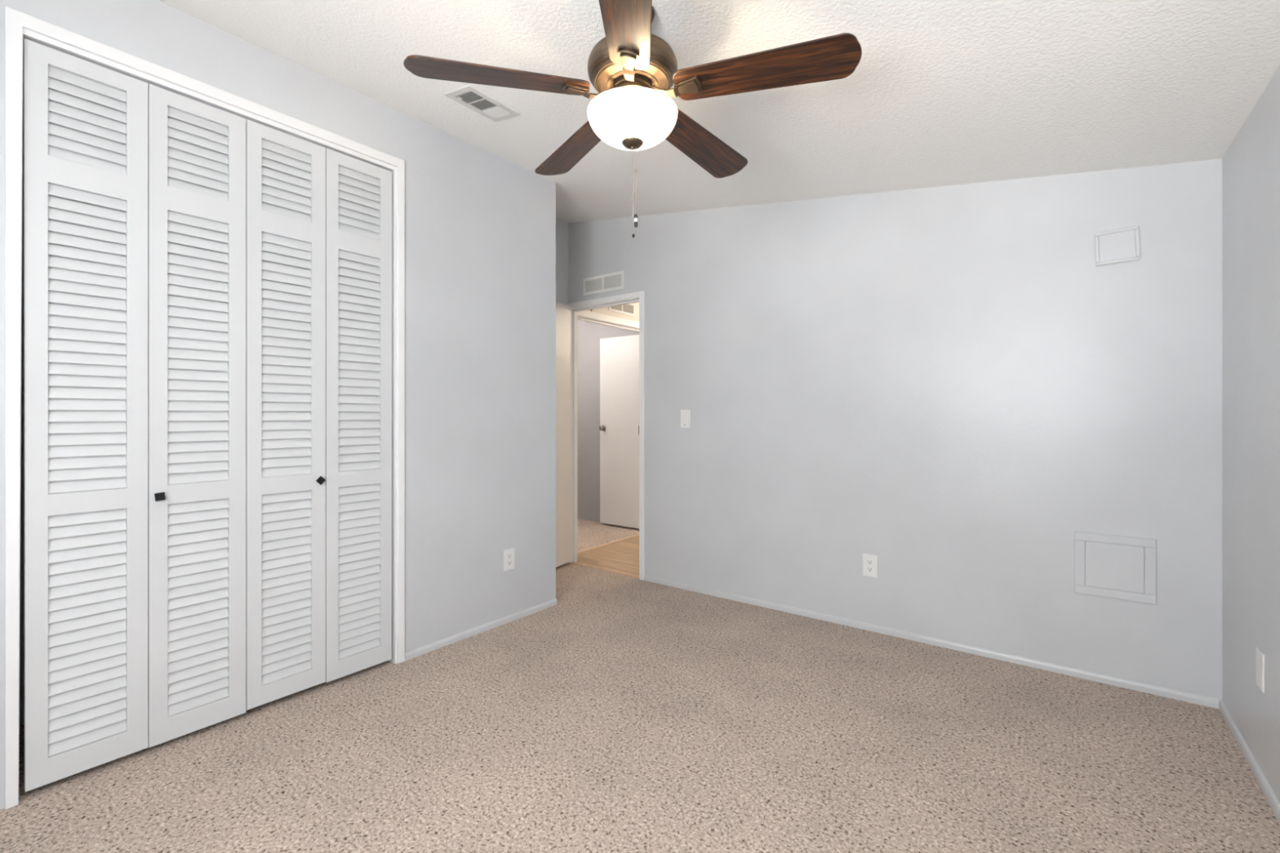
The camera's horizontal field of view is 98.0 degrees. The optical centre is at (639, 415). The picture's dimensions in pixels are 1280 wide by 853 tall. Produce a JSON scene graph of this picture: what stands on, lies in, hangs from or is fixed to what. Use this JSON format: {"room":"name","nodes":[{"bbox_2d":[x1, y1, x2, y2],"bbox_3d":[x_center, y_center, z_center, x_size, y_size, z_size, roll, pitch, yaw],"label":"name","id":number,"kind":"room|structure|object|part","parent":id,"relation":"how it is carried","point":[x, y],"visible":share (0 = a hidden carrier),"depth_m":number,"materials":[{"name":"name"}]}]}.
{"room":"empty bedroom","nodes":[
{"label":"empty bedroom","id":0,"kind":"room"},
{"bbox_2d":[0,0,555,809],"bbox_3d":[-1.810,-0.135,2.324,0.630,2.829,3.404,0,0,37],"label":"wall","id":1,"kind":"structure","parent":0,"point":[480,225],"depth_m":2.89,"materials":[{"name":"grey paint"}]},
{"bbox_2d":[22,38,245,791],"bbox_3d":[-1.717,-0.001,1.942,0.049,2.318,0.582,0,0,37],"label":"closet door","id":2,"kind":"structure","parent":1,"relation":"in","point":[135,490],"depth_m":1.90,"materials":[{"name":"white paint"}]},
{"bbox_3d":[-1.814,-0.002,1.832,0.028,2.316,0.291,0,0,37],"label":"door","id":3,"kind":"part","parent":2,"relation":"part of","materials":[{"name":"white paint"}]},
{"bbox_3d":[-1.814,-0.963,1.830,0.018,0.288,0.184,0,0,37],"label":"louver panel","id":4,"kind":"part","parent":2,"relation":"part of","materials":[{"name":"white paint"}]},
{"bbox_3d":[-1.814,-0.244,1.830,0.018,0.981,0.184,0,0,37],"label":"louver panel","id":5,"kind":"part","parent":2,"relation":"part of","materials":[{"name":"white paint"}]},
{"bbox_3d":[-1.814,0.695,1.830,0.019,0.759,0.184,0,0,37],"label":"louver panel","id":6,"kind":"part","parent":2,"relation":"part of","materials":[{"name":"white paint"}]},
{"bbox_3d":[-1.689,0.283,1.956,0.021,0.030,0.030,0,0,37],"label":"knob","id":7,"kind":"part","parent":2,"relation":"part of","materials":[{"name":"black metal"}]},
{"bbox_3d":[-1.636,-0.001,2.065,0.028,2.318,0.289,0,0,37],"label":"door","id":8,"kind":"part","parent":2,"relation":"part of","materials":[{"name":"white paint"}]},
{"bbox_3d":[-1.637,-0.963,2.062,0.018,0.288,0.182,0,0,37],"label":"louver panel","id":9,"kind":"part","parent":2,"relation":"part of","materials":[{"name":"white paint"}]},
{"bbox_3d":[-1.637,-0.244,2.062,0.019,0.981,0.182,0,0,37],"label":"louver panel","id":10,"kind":"part","parent":2,"relation":"part of","materials":[{"name":"white paint"}]},
{"bbox_3d":[-1.637,0.695,2.062,0.018,0.759,0.182,0,0,37],"label":"louver panel","id":11,"kind":"part","parent":2,"relation":"part of","materials":[{"name":"white paint"}]},
{"bbox_2d":[4,6,404,808],"bbox_3d":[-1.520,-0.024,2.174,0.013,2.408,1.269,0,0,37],"label":"trim","id":12,"kind":"structure","parent":1,"relation":"attached to","point":[15,20],"depth_m":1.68,"materials":[{"name":"white paint"}]},
{"bbox_2d":[245,119,391,710],"bbox_3d":[-1.360,-0.002,2.411,0.049,2.314,0.591,0,0,37],"label":"closet door","id":13,"kind":"structure","parent":1,"relation":"in","point":[318,477],"depth_m":2.37,"materials":[{"name":"white paint"}]},
{"bbox_3d":[-1.459,-0.005,2.298,0.028,2.310,0.291,0,0,37],"label":"door","id":14,"kind":"part","parent":13,"relation":"part of","materials":[{"name":"white paint"}]},
{"bbox_3d":[-1.459,-0.963,2.295,0.019,0.288,0.185,0,0,37],"label":"louver panel","id":15,"kind":"part","parent":13,"relation":"part of","materials":[{"name":"white paint"}]},
{"bbox_3d":[-1.459,-0.244,2.295,0.018,0.981,0.185,0,0,37],"label":"louver panel","id":16,"kind":"part","parent":13,"relation":"part of","materials":[{"name":"white paint"}]},
{"bbox_3d":[-1.459,0.695,2.295,0.019,0.759,0.185,0,0,37],"label":"louver panel","id":17,"kind":"part","parent":13,"relation":"part of","materials":[{"name":"white paint"}]},
{"bbox_3d":[-1.367,0.276,2.378,0.021,0.038,0.038,0,0,37],"label":"knob","id":18,"kind":"part","parent":13,"relation":"part of","materials":[{"name":"black metal"}]},
{"bbox_3d":[-1.279,-0.002,2.534,0.028,2.314,0.297,0,0,37],"label":"door","id":19,"kind":"part","parent":13,"relation":"part of","materials":[{"name":"white paint"}]},
{"bbox_3d":[-1.279,-0.963,2.532,0.018,0.288,0.190,0,0,37],"label":"louver panel","id":20,"kind":"part","parent":13,"relation":"part of","materials":[{"name":"white paint"}]},
{"bbox_3d":[-1.279,-0.244,2.532,0.019,0.981,0.190,0,0,37],"label":"louver panel","id":21,"kind":"part","parent":13,"relation":"part of","materials":[{"name":"white paint"}]},
{"bbox_3d":[-1.279,0.695,2.532,0.018,0.759,0.190,0,0,37],"label":"louver panel","id":22,"kind":"part","parent":13,"relation":"part of","materials":[{"name":"white paint"}]},
{"bbox_2d":[404,598,556,661],"bbox_3d":[-0.830,1.162,3.082,0.011,0.036,1.011,0,0,37],"label":"baseboard","id":23,"kind":"structure","parent":1,"relation":"attached to","point":[414,653],"depth_m":3.00,"materials":[{"name":"grey paint"}]},
{"bbox_2d":[503,547,514,571],"bbox_3d":[-0.749,0.824,3.190,0.008,0.121,0.077,0,0,37],"label":"wall outlet","id":24,"kind":"object","parent":1,"relation":"attached to","point":[508,554],"visible":1,"depth_m":3.19,"materials":[{"name":"white plastic"}]},
{"bbox_2d":[506,560,511,565],"bbox_3d":[-0.747,0.843,3.189,0.002,0.027,0.034,0,0,37],"label":"receptacle","id":25,"kind":"object","parent":24,"relation":"attached to","point":[508,562],"depth_m":3.19,"materials":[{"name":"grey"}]},
{"bbox_2d":[506,553,511,559],"bbox_3d":[-0.747,0.804,3.189,0.002,0.027,0.034,0,0,37],"label":"receptacle","id":26,"kind":"object","parent":24,"relation":"attached to","point":[508,555],"depth_m":3.19,"materials":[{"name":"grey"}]},
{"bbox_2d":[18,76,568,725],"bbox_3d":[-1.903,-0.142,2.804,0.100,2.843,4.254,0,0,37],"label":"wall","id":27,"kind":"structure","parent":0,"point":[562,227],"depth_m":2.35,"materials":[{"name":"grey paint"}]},
{"bbox_2d":[555,302,570,567],"bbox_3d":[-0.700,0.144,4.116,0.101,2.032,0.700,0,0,27],"label":"door","id":28,"kind":"structure","parent":27,"relation":"in","point":[562,311],"depth_m":4.33,"materials":[{"name":"white paint"}]},
{"bbox_2d":[586,302,639,322],"bbox_3d":[-0.085,-0.020,5.463,0.090,2.400,2.011,0,0,37],"label":"wall","id":29,"kind":"structure","parent":0,"point":[605,311],"depth_m":5.25,"materials":[{"name":"beige paint"}]},
{"bbox_2d":[577,310,639,332],"bbox_3d":[-0.258,0.130,5.225,0.102,2.100,1.300,0,0,37],"label":"trim","id":30,"kind":"structure","parent":29,"relation":"attached to","point":[585,316],"depth_m":5.13,"materials":[{"name":"white paint"}]},
{"bbox_2d":[598,334,639,528],"bbox_3d":[-0.228,0.162,5.857,0.538,1.993,0.099,0,0,37],"label":"door","id":31,"kind":"structure","parent":29,"relation":"in","point":[619,428],"depth_m":5.86,"materials":[{"name":"white paint"}]},
{"bbox_3d":[-0.409,0.130,5.973,0.062,0.062,0.064,0,0,37],"label":"knob","id":32,"kind":"part","parent":31,"relation":"part of","materials":[{"name":"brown metal"}]},
{"bbox_2d":[608,303,635,316],"bbox_3d":[-0.167,-1.030,5.272,0.010,0.120,0.386,0,0,37],"label":"air vent","id":33,"kind":"object","parent":29,"relation":"in","point":[629,308],"visible":0.69,"depth_m":5.31,"materials":[{"name":"white metal"}]},
{"bbox_2d":[610,305,622,311],"bbox_3d":[-0.223,-1.030,5.201,0.008,0.080,0.155,0,0,37],"label":"grille","id":34,"kind":"object","parent":33,"relation":"attached to","point":[619,308],"depth_m":5.21,"materials":[{"name":"white metal"}]},
{"bbox_2d":[622,304,633,313],"bbox_3d":[-0.114,-1.030,5.344,0.008,0.080,0.155,0,0,37],"label":"grille","id":35,"kind":"object","parent":33,"relation":"attached to","point":[627,308],"depth_m":5.34,"materials":[{"name":"white metal"}]},
{"bbox_2d":[0,518,1279,852],"bbox_3d":[-0.698,1.229,3.203,6.207,0.102,6.350,0,0,37],"label":"floor","id":36,"kind":"structure","parent":0,"point":[624,713],"depth_m":1.92,"materials":[{"name":"beige carpet"}]},
{"bbox_2d":[571,561,639,577],"bbox_3d":[-0.267,1.177,4.264,0.684,0.006,0.040,0,0,37],"label":"floor strip","id":37,"kind":"object","parent":36,"relation":"on","point":[573,562],"visible":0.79,"depth_m":4.25,"materials":[{"name":"brown wood"}]},
{"bbox_2d":[577,533,639,552],"bbox_3d":[-0.282,1.176,5.149,0.040,0.006,1.311,0,0,37],"label":"floor strip","id":38,"kind":"object","parent":36,"relation":"on","point":[637,535],"visible":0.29,"depth_m":5.12,"materials":[{"name":"brown wood"}]},
{"bbox_2d":[158,0,1279,222],"bbox_3d":[-0.381,-1.343,1.697,3.877,0.643,4.339,0,0,37],"label":"ceiling","id":39,"kind":"structure","parent":0,"point":[939,93],"depth_m":2.01,"materials":[{"name":"white paint"}]},
{"bbox_2d":[443,84,521,122],"bbox_3d":[-0.701,-1.393,2.490,0.184,0.031,0.283,0,0,37],"label":"ceiling vent","id":40,"kind":"object","parent":39,"relation":"in","point":[472,98],"visible":1,"depth_m":2.48,"materials":[{"name":"white metal"}]},
{"bbox_2d":[455,91,483,103],"bbox_3d":[-0.745,-1.391,2.432,0.116,0.007,0.065,10,6,36],"label":"grille","id":41,"kind":"object","parent":40,"relation":"attached to","point":[464,97],"depth_m":2.44,"materials":[{"name":"white metal"}]},
{"bbox_2d":[471,99,497,111],"bbox_3d":[-0.701,-1.391,2.491,0.110,0.006,0.066,10,6,36],"label":"grille","id":42,"kind":"object","parent":40,"relation":"attached to","point":[477,104],"depth_m":2.50,"materials":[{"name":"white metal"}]},
{"bbox_2d":[483,106,511,118],"bbox_3d":[-0.657,-1.391,2.550,0.116,0.008,0.069,10,6,36],"label":"grille","id":43,"kind":"object","parent":40,"relation":"attached to","point":[491,112],"depth_m":2.55,"materials":[{"name":"white metal"}]},
{"bbox_2d":[403,0,862,237],"bbox_3d":[0.010,-0.907,1.766,1.287,0.712,1.241,0,0,37],"label":"ceiling fan","id":44,"kind":"object","parent":39,"relation":"hanging from","point":[633,71],"visible":1,"depth_m":1.62,"materials":[{"name":"brown wood"}]},
{"bbox_3d":[-0.409,-0.988,1.624,0.522,0.006,0.147,-1,11,-14],"label":"blade","id":45,"kind":"part","parent":44,"relation":"part of","materials":[{"name":"brown wood"}]},
{"bbox_3d":[-0.237,-0.988,2.055,0.148,0.006,0.522,-15,7,-32],"label":"blade","id":46,"kind":"part","parent":44,"relation":"part of","materials":[{"name":"brown wood"}]},
{"bbox_3d":[-0.153,-0.989,1.688,0.167,0.041,0.062,-1,11,-14],"label":"blade arm","id":47,"kind":"part","parent":44,"relation":"part of","materials":[{"name":"brown metal"}]},
{"bbox_3d":[-0.036,-0.993,1.322,0.147,0.006,0.522,12,0,2],"label":"blade","id":48,"kind":"part","parent":44,"relation":"part of","materials":[{"name":"brown wood"}]},
{"bbox_3d":[-0.028,-0.991,1.586,0.062,0.041,0.167,12,0,2],"label":"blade arm","id":49,"kind":"part","parent":44,"relation":"part of","materials":[{"name":"brown metal"}]},
{"bbox_3d":[-0.023,-0.891,1.720,0.279,0.098,0.279,0,0,37],"label":"lamp shade","id":50,"kind":"part","parent":44,"relation":"part of","materials":[{"name":"white glass"}]},
{"bbox_3d":[0.104,-0.989,1.677,0.167,0.041,0.062,1,-13,18],"label":"blade arm","id":51,"kind":"part","parent":44,"relation":"part of","materials":[{"name":"brown metal"}]},
{"bbox_3d":[0.225,-0.983,2.031,0.148,0.006,0.522,-14,-10,37],"label":"blade","id":52,"kind":"part","parent":44,"relation":"part of","materials":[{"name":"brown wood"}]},
{"bbox_3d":[0.355,-0.987,1.594,0.522,0.006,0.148,1,-13,18],"label":"blade","id":53,"kind":"part","parent":44,"relation":"part of","materials":[{"name":"brown wood"}]},
{"bbox_2d":[568,159,1222,701],"bbox_3d":[0.382,-0.142,4.703,6.307,2.844,1.538,0,0,37],"label":"wall","id":54,"kind":"structure","parent":0,"point":[948,386],"depth_m":2.84,"materials":[{"name":"grey paint"}]},
{"bbox_2d":[582,271,623,295],"bbox_3d":[-0.282,-1.007,4.236,0.405,0.132,0.010,0,0,37],"label":"air vent","id":55,"kind":"object","parent":54,"relation":"in","point":[613,281],"visible":1,"depth_m":4.23,"materials":[{"name":"white metal"}]},
{"bbox_2d":[585,278,602,292],"bbox_3d":[-0.357,-1.007,4.293,0.176,0.089,0.008,0,0,37],"label":"grille","id":56,"kind":"object","parent":55,"relation":"attached to","point":[592,285],"depth_m":4.29,"materials":[{"name":"white metal"}]},
{"bbox_2d":[603,274,621,288],"bbox_3d":[-0.206,-1.007,4.178,0.176,0.089,0.008,0,0,37],"label":"grille","id":57,"kind":"object","parent":55,"relation":"attached to","point":[610,281],"depth_m":4.18,"materials":[{"name":"white metal"}]},
{"bbox_2d":[567,290,644,580],"bbox_3d":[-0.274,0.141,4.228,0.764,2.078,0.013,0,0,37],"label":"trim","id":58,"kind":"structure","parent":54,"relation":"attached to","point":[642,294],"depth_m":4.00,"materials":[{"name":"white paint"}]},
{"bbox_2d":[680,409,690,427],"bbox_3d":[0.308,0.020,3.788,0.077,0.121,0.008,0,0,37],"label":"light switch","id":59,"kind":"object","parent":54,"relation":"attached to","point":[685,414],"visible":1,"depth_m":3.78,"materials":[{"name":"white plastic"}]},
{"bbox_2d":[862,553,877,577],"bbox_3d":[1.265,0.823,3.059,0.077,0.121,0.008,0,0,37],"label":"wall outlet","id":60,"kind":"object","parent":54,"relation":"attached to","point":[869,562],"visible":1,"depth_m":3.06,"materials":[{"name":"white plastic"}]},
{"bbox_2d":[866,566,873,572],"bbox_3d":[1.263,0.843,3.057,0.034,0.027,0.002,0,0,37],"label":"receptacle","id":61,"kind":"object","parent":60,"relation":"attached to","point":[869,569],"depth_m":3.06,"materials":[{"name":"grey plastic"}]},
{"bbox_2d":[866,559,873,564],"bbox_3d":[1.263,0.803,3.057,0.034,0.027,0.002,0,0,37],"label":"receptacle","id":62,"kind":"object","parent":60,"relation":"attached to","point":[869,562],"depth_m":3.06,"materials":[{"name":"grey plastic"}]},
{"bbox_2d":[644,574,1218,709],"bbox_3d":[1.182,1.162,3.120,2.894,0.036,0.011,0,0,37],"label":"baseboard","id":63,"kind":"structure","parent":54,"relation":"attached to","point":[1203,700],"depth_m":2.76,"materials":[{"name":"grey paint"}]},
{"bbox_2d":[1074,531,1155,604],"bbox_3d":[2.077,0.661,2.439,0.272,0.276,0.010,0,0,37],"label":"access panel","id":64,"kind":"object","parent":54,"relation":"attached to","point":[1108,566],"visible":1,"depth_m":2.43,"materials":[{"name":"grey paint"}]},
{"bbox_2d":[1093,225,1140,266],"bbox_3d":[2.085,-0.742,2.433,0.155,0.153,0.010,0,0,37],"label":"access panel","id":65,"kind":"object","parent":54,"relation":"attached to","point":[1120,245],"visible":1,"depth_m":2.43,"materials":[{"name":"grey paint"}]},
{"bbox_2d":[1222,66,1279,802],"bbox_3d":[1.096,0.122,0.519,0.100,2.315,4.254,0,0,37],"label":"wall","id":66,"kind":"structure","parent":0,"point":[1251,166],"depth_m":1.89,"materials":[{"name":"grey paint"}]},
{"bbox_2d":[1218,699,1279,823],"bbox_3d":[1.082,1.162,0.592,0.011,0.036,4.153,0,0,37],"label":"baseboard","id":67,"kind":"structure","parent":66,"relation":"attached to","point":[1271,797],"depth_m":1.85,"materials":[{"name":"grey paint"}]},
{"bbox_2d":[1256,647,1264,693],"bbox_3d":[2.003,0.820,1.798,0.007,0.121,0.077,0,0,37],"label":"wall plate","id":68,"kind":"object","parent":66,"relation":"attached to","point":[1260,655],"visible":1,"depth_m":1.79,"materials":[{"name":"white plastic"}]}
]}

